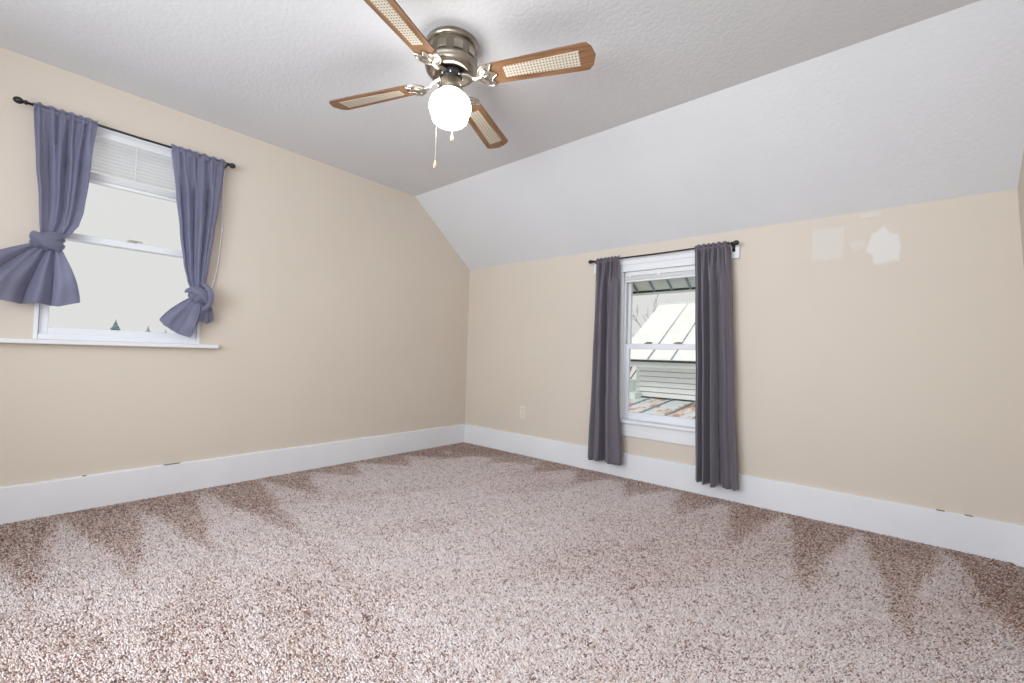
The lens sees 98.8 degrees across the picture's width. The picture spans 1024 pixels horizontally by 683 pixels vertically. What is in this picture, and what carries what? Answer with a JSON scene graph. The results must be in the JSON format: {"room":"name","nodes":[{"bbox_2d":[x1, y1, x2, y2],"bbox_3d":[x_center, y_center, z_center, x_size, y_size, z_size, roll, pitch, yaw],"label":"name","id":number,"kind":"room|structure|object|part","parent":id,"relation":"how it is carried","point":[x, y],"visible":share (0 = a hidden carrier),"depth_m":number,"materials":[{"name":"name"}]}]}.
{"room":"empty bedroom","nodes":[
{"label":"empty bedroom","id":0,"kind":"room"},
{"bbox_2d":[0,47,469,486],"bbox_3d":[-1.901,-0.204,2.992,0.160,2.492,4.570,0,-2,41],"label":"wall","id":1,"kind":"structure","parent":0,"point":[340,306],"depth_m":3.01,"materials":[{"name":"beige paint"}]},
{"bbox_2d":[0,126,218,348],"bbox_3d":[-2.240,-0.583,2.533,0.182,1.216,0.950,0,-2,41],"label":"window","id":2,"kind":"structure","parent":1,"relation":"in","point":[42,334],"depth_m":2.46,"materials":[{"name":"white plastic"}]},
{"bbox_3d":[-2.213,0.013,2.476,0.064,0.023,0.950,0,-2,41],"label":"sill","id":3,"kind":"part","parent":2,"relation":"part of","materials":[{"name":"white paint"}]},
{"bbox_3d":[-2.228,-0.300,2.539,0.032,0.548,0.681,0,-2,41],"label":"sash","id":4,"kind":"part","parent":2,"relation":"part of","materials":[{"name":"white plastic"}]},
{"bbox_3d":[-2.241,-0.848,2.581,0.032,0.622,0.681,0,-2,41],"label":"sash","id":5,"kind":"part","parent":2,"relation":"part of","materials":[{"name":"white plastic"}]},
{"bbox_2d":[89,130,224,287],"bbox_3d":[-2.135,-0.716,2.558,0.079,0.877,0.789,0,-2,41],"label":"window blind","id":6,"kind":"object","parent":2,"relation":"attached to","point":[136,150],"visible":0.47,"depth_m":2.53,"materials":[{"name":"white plastic"}]},
{"bbox_3d":[-2.186,-0.870,2.536,0.026,0.018,0.675,0,-2,41],"label":"rail","id":7,"kind":"part","parent":6,"relation":"part of","materials":[{"name":"white plastic"}]},
{"bbox_3d":[-1.913,-0.701,2.800,0.056,0.874,0.123,0,-2,41],"label":"pull cord","id":8,"kind":"part","parent":6,"relation":"part of","materials":[{"name":"fabric"}]},
{"bbox_2d":[13,96,235,168],"bbox_3d":[-2.140,-1.149,2.520,0.086,0.062,0.964,0,-2,41],"label":"curtain rod","id":9,"kind":"object","parent":1,"relation":"attached to","point":[19,100],"visible":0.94,"depth_m":2.44,"materials":[{"name":"black metal"}]},
{"bbox_2d":[0,102,97,306],"bbox_3d":[-2.368,-0.691,2.205,0.115,1.019,0.378,0,-2,38],"label":"curtain","id":10,"kind":"object","parent":9,"relation":"hanging from","point":[38,270],"visible":1,"depth_m":2.24,"materials":[{"name":"grey fabric"}]},
{"bbox_3d":[-2.331,-0.846,2.275,0.085,0.704,0.237,0,-2,41],"label":"panel","id":11,"kind":"part","parent":10,"relation":"part of","materials":[{"name":"grey"}]},
{"bbox_2d":[159,144,225,336],"bbox_3d":[-1.945,-0.599,2.690,0.122,1.148,0.289,0,-2,41],"label":"curtain","id":12,"kind":"object","parent":9,"relation":"hanging from","point":[198,179],"visible":1,"depth_m":2.70,"materials":[{"name":"grey fabric"}]},
{"bbox_3d":[-1.954,-0.728,2.709,0.084,0.889,0.285,0,-2,41],"label":"panel","id":13,"kind":"part","parent":12,"relation":"part of","materials":[{"name":"grey"}]},
{"bbox_2d":[0,424,464,524],"bbox_3d":[-1.865,0.858,2.900,0.020,0.207,4.250,0,-2,41],"label":"baseboard","id":14,"kind":"structure","parent":1,"relation":"attached to","point":[27,501],"depth_m":2.74,"materials":[{"name":"white paint"}]},
{"bbox_2d":[0,442,1023,682],"bbox_3d":[-0.403,1.008,1.639,4.202,0.116,4.570,0,-2,41],"label":"floor","id":15,"kind":"structure","parent":0,"point":[463,562],"depth_m":1.69,"materials":[{"name":"carpet"}]},
{"bbox_2d":[0,0,1023,269],"bbox_3d":[-0.377,-1.111,1.738,4.102,0.806,4.570,0,-2,41],"label":"ceiling","id":16,"kind":"structure","parent":0,"point":[689,118],"depth_m":2.24,"materials":[{"name":"white paint"}]},
{"bbox_2d":[329,0,595,168],"bbox_3d":[-0.296,-1.090,2.039,1.019,0.584,0.985,3,-2,-25],"label":"ceiling fan","id":17,"kind":"object","parent":16,"relation":"hanging from","point":[449,54],"visible":1,"depth_m":1.95,"materials":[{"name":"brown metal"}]},
{"bbox_3d":[-0.691,-1.200,2.171,0.336,0.002,0.074,-1,10,18],"label":"cane panel","id":18,"kind":"part","parent":17,"relation":"part of","materials":[{"name":"beige wicker"}]},
{"bbox_3d":[-0.674,-1.203,2.165,0.505,0.006,0.136,-1,10,18],"label":"blade","id":19,"kind":"part","parent":17,"relation":"part of","materials":[{"name":"brown wood"}]},
{"bbox_3d":[-0.450,-1.219,1.640,0.074,0.002,0.336,14,3,23],"label":"cane panel","id":20,"kind":"part","parent":17,"relation":"part of","materials":[{"name":"beige wicker"}]},
{"bbox_3d":[-0.442,-1.222,1.656,0.136,0.006,0.505,14,3,23],"label":"blade","id":21,"kind":"part","parent":17,"relation":"part of","materials":[{"name":"brown wood"}]},
{"bbox_3d":[-0.307,-1.316,1.927,0.042,0.036,0.004,1,-2,14],"label":"vent panel","id":22,"kind":"part","parent":17,"relation":"part of","materials":[{"name":"silver metal"}]},
{"bbox_3d":[-0.287,-1.072,2.031,0.193,0.148,0.193,0,-2,41],"label":"glass globe","id":23,"kind":"part","parent":17,"relation":"part of","materials":[{"name":"white glass"}]},
{"bbox_3d":[-0.236,-1.314,1.932,0.042,0.036,0.004,2,-2,-22],"label":"vent panel","id":24,"kind":"part","parent":17,"relation":"part of","materials":[{"name":"silver metal"}]},
{"bbox_3d":[-0.181,-1.311,1.978,0.004,0.036,0.042,1,-2,32],"label":"vent panel","id":25,"kind":"part","parent":17,"relation":"part of","materials":[{"name":"silver metal"}]},
{"bbox_3d":[-0.148,-1.188,2.443,0.074,0.003,0.336,-11,-6,17],"label":"cane panel","id":26,"kind":"part","parent":17,"relation":"part of","materials":[{"name":"beige wicker"}]},
{"bbox_3d":[-0.154,-1.192,2.427,0.136,0.006,0.505,-11,-6,17],"label":"blade","id":27,"kind":"part","parent":17,"relation":"part of","materials":[{"name":"brown wood"}]},
{"bbox_3d":[0.126,-1.196,1.901,0.336,0.003,0.074,1,-14,18],"label":"cane panel","id":28,"kind":"part","parent":17,"relation":"part of","materials":[{"name":"beige wicker"}]},
{"bbox_3d":[0.109,-1.200,1.907,0.505,0.006,0.136,1,-14,18],"label":"blade","id":29,"kind":"part","parent":17,"relation":"part of","materials":[{"name":"brown wood"}]},
{"bbox_2d":[465,189,1023,524],"bbox_3d":[1.065,0.188,3.333,3.902,1.910,0.162,0,-2,41],"label":"wall","id":30,"kind":"structure","parent":0,"point":[879,353],"depth_m":2.50,"materials":[{"name":"beige paint"}]},
{"bbox_2d":[520,406,525,418],"bbox_3d":[0.099,0.650,4.025,0.070,0.115,0.009,0,-2,41],"label":"power outlet","id":31,"kind":"object","parent":30,"relation":"attached to","point":[522,408],"visible":1,"depth_m":4.02,"materials":[{"name":"beige plastic"}]},
{"bbox_2d":[633,277,694,295],"bbox_3d":[1.325,-0.549,3.559,2.800,0.257,0.435,0,-2,41],"label":"roof eave","id":32,"kind":"object","parent":30,"relation":"attached to","point":[679,285],"visible":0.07,"depth_m":3.70},
{"bbox_2d":[594,243,739,445],"bbox_3d":[1.111,0.038,3.272,1.084,1.372,0.208,0,-2,41],"label":"window","id":33,"kind":"structure","parent":30,"relation":"in","point":[678,430],"depth_m":3.29,"materials":[{"name":"white plastic"}]},
{"bbox_3d":[1.073,0.024,3.220,0.810,1.156,0.018,0,-2,41],"label":"casing","id":34,"kind":"part","parent":33,"relation":"part of","materials":[{"name":"white paint"}]},
{"bbox_3d":[1.155,-0.241,3.301,0.596,0.600,0.032,0,-2,41],"label":"sash","id":35,"kind":"part","parent":33,"relation":"part of","materials":[{"name":"white plastic"}]},
{"bbox_3d":[1.136,0.036,3.281,0.622,1.185,0.162,0,-2,41],"label":"frame","id":36,"kind":"part","parent":33,"relation":"part of","materials":[{"name":"white plastic"}]},
{"bbox_3d":[1.113,0.310,3.255,0.596,0.583,0.032,0,-2,41],"label":"sash","id":37,"kind":"part","parent":33,"relation":"part of","materials":[{"name":"white plastic"}]},
{"bbox_2d":[625,265,694,282],"bbox_3d":[1.112,-0.499,3.250,0.574,0.080,0.035,0,-2,41],"label":"window blind","id":38,"kind":"object","parent":33,"relation":"attached to","point":[684,271],"visible":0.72,"depth_m":3.25,"materials":[{"name":"white plastic"}]},
{"bbox_3d":[1.112,-0.466,3.250,0.570,0.014,0.028,0,-2,41],"label":"rail","id":39,"kind":"part","parent":38,"relation":"part of","materials":[{"name":"white plastic"}]},
{"bbox_2d":[588,240,738,263],"bbox_3d":[1.056,-0.628,3.214,1.118,0.062,0.068,0,-2,41],"label":"curtain rod","id":40,"kind":"object","parent":33,"relation":"attached to","point":[736,242],"visible":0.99,"depth_m":3.12,"materials":[{"name":"black metal"}]},
{"bbox_2d":[588,255,621,464],"bbox_3d":[0.736,0.126,3.394,0.303,1.587,0.133,0,-2,41],"label":"curtain","id":41,"kind":"object","parent":40,"relation":"hanging from","point":[604,439],"visible":1,"depth_m":3.39,"materials":[{"name":"grey fabric"}]},
{"bbox_2d":[694,241,738,490],"bbox_3d":[1.331,0.133,2.878,0.140,1.597,0.289,2,-2,-23],"label":"curtain","id":42,"kind":"object","parent":40,"relation":"hanging from","point":[715,420],"visible":1,"depth_m":2.87,"materials":[{"name":"grey fabric"}]},
{"bbox_3d":[1.086,-0.594,3.239,1.084,0.112,0.026,0,-2,41],"label":"head casing","id":43,"kind":"part","parent":33,"relation":"part of","materials":[{"name":"white paint"}]},
{"bbox_2d":[464,424,1023,566],"bbox_3d":[0.976,0.955,3.248,3.842,0.207,0.020,0,-2,41],"label":"baseboard","id":44,"kind":"structure","parent":30,"relation":"attached to","point":[980,536],"depth_m":2.56,"materials":[{"name":"white paint"}]},
{"bbox_2d":[1018,150,1023,267],"bbox_3d":[1.113,-0.194,0.408,0.272,2.492,4.570,0,-2,41],"label":"wall","id":45,"kind":"structure","parent":0,"point":[1021,177],"depth_m":2.06,"materials":[{"name":"beige paint"}]},
{"label":"outside","id":46,"kind":"structure","parent":0,"visible":0},
{"bbox_3d":[-23.444,6.754,23.860,180.000,0.800,180.000,0,-2,41],"label":"ground","id":47,"kind":"structure","parent":46,"visible":0},
{"bbox_2d":[110,320,120,329],"bbox_3d":[-36.311,2.199,39.745,7.423,8.521,7.440,0,-2,41],"label":"conifer tree","id":48,"kind":"object","parent":47,"relation":"on","point":[115,325],"visible":0.12,"depth_m":40.01,"materials":[{"name":"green plant"}]},
{"bbox_2d":[630,296,672,378],"bbox_3d":[3.003,1.138,12.360,4.542,6.107,2.603,3,-2,-33],"label":"bare tree","id":49,"kind":"object","parent":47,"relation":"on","point":[657,296],"visible":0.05,"depth_m":13.29,"materials":[{"name":"grey plant"}]},
{"bbox_2d":[630,301,695,400],"bbox_3d":[6.949,1.750,8.330,7.660,5.136,6.475,0,-2,41],"label":"neighbouring house","id":50,"kind":"structure","parent":47,"relation":"on","point":[661,373],"depth_m":8.35,"materials":[{"name":"metal"}]},
{"bbox_2d":[629,396,694,418],"bbox_3d":[2.194,1.201,5.654,7.400,0.490,4.735,0,-2,41],"label":"porch roof","id":51,"kind":"structure","parent":50,"relation":"attached to","point":[682,408],"depth_m":7.48,"materials":[{"name":"metal"}]},
{"bbox_2d":[630,379,640,399],"bbox_3d":[1.900,0.941,8.844,1.400,0.400,0.370,0,-2,41],"label":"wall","id":52,"kind":"structure","parent":51,"relation":"on","point":[633,395],"depth_m":8.43,"materials":[{"name":"white"}]}
]}

